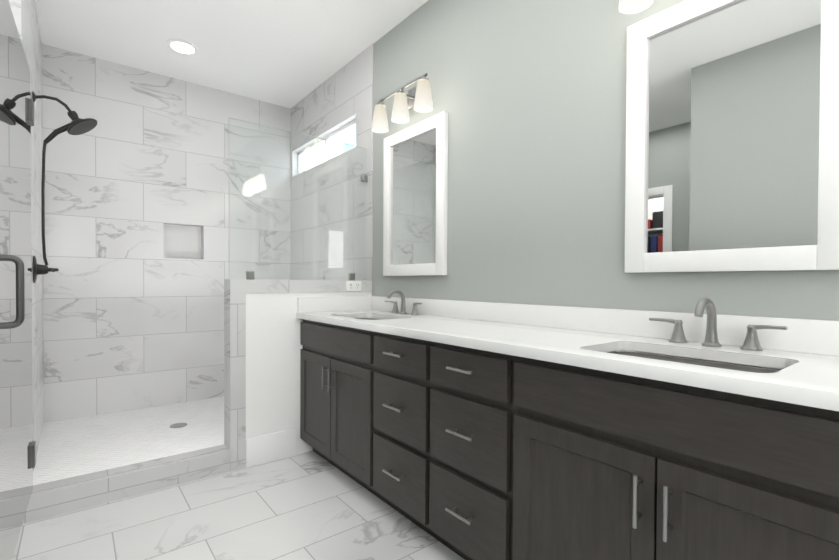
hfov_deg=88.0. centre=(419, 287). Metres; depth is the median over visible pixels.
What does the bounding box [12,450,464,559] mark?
floor
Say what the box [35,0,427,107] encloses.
ceiling
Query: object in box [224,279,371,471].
wall
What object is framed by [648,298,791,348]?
faucet
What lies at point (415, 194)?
mirror
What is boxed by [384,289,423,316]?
faucet
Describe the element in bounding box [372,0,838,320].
wall
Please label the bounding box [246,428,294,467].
baseboard
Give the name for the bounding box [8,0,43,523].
tiled wall
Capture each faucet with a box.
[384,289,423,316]
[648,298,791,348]
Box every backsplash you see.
[297,297,371,312]
[372,297,838,356]
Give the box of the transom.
[292,114,355,176]
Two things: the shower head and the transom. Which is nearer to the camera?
the shower head
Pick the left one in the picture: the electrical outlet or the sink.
the electrical outlet
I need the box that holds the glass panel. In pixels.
[229,117,367,279]
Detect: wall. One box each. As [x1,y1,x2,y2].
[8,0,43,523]
[41,44,290,422]
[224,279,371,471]
[291,44,372,295]
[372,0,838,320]
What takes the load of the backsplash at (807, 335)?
attached to the wall at (529, 96)
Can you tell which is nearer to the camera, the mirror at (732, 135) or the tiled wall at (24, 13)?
the mirror at (732, 135)
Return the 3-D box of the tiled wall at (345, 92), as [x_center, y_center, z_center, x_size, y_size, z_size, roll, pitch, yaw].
[-0.781,-0.338,3.724,0.128,2.760,1.590,0,1,-38]
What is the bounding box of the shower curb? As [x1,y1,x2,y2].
[25,444,229,522]
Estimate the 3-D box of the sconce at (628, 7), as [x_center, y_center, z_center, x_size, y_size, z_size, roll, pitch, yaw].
[0.912,-1.093,1.353,0.171,0.229,0.552,0,1,-38]
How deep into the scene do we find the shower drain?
3.06 m
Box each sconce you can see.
[371,73,432,132]
[618,0,653,14]
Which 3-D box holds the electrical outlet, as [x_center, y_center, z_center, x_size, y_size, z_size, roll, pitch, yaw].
[-0.448,-0.008,2.966,0.120,0.068,0.007,0,1,-38]
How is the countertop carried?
on the bathroom vanity
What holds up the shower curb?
on the floor at (311, 505)
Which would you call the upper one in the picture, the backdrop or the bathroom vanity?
the backdrop
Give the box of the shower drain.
[170,423,186,427]
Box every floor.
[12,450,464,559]
[33,396,223,484]
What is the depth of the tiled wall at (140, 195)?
3.47 m
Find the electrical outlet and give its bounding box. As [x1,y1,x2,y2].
[346,281,361,290]
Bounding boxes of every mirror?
[383,111,447,275]
[625,0,838,272]
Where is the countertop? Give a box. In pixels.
[296,309,838,404]
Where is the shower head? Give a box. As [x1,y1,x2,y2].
[32,91,96,282]
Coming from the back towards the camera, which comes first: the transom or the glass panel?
the transom
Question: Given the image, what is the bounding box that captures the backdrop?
[305,127,355,169]
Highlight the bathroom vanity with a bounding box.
[296,317,838,559]
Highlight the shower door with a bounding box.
[0,0,35,559]
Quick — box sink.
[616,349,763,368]
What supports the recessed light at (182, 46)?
in the ceiling
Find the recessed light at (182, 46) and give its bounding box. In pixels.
[167,39,197,54]
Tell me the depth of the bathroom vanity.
1.26 m
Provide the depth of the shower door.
1.54 m
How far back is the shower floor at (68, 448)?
2.82 m
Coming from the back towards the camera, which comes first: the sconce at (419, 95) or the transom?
the transom
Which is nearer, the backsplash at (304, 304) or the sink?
the sink
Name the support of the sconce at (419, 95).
attached to the wall at (529, 96)

